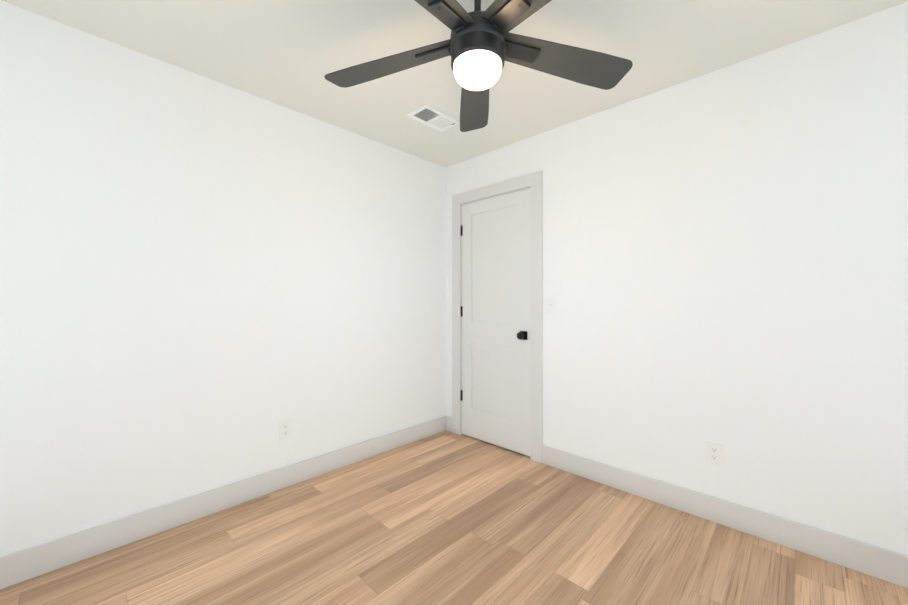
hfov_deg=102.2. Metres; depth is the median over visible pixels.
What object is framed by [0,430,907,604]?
floor
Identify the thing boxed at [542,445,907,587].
baseboard
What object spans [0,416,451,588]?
baseboard
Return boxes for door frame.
[452,171,542,462]
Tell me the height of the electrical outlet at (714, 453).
0.126 m
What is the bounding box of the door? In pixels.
[461,188,530,456]
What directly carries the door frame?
attached to the wall at (726, 256)
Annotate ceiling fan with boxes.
[324,0,632,131]
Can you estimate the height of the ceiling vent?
0.015 m
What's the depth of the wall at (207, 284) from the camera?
1.96 m
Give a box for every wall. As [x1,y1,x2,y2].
[0,0,445,555]
[446,2,907,554]
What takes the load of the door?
in the wall at (726, 256)
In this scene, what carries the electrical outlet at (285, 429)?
attached to the wall at (207, 284)
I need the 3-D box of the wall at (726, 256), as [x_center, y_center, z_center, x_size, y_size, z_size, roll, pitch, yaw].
[1.079,-0.020,2.408,3.050,2.460,0.150,0,0,44]
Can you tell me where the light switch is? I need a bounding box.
[545,297,554,313]
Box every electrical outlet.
[279,418,291,440]
[706,440,723,466]
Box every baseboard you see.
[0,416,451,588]
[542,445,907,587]
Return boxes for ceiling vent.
[407,104,459,131]
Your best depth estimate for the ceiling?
1.78 m
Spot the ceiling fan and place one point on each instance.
(479, 47)
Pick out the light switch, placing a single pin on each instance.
(549, 305)
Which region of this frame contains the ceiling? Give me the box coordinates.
[1,0,907,166]

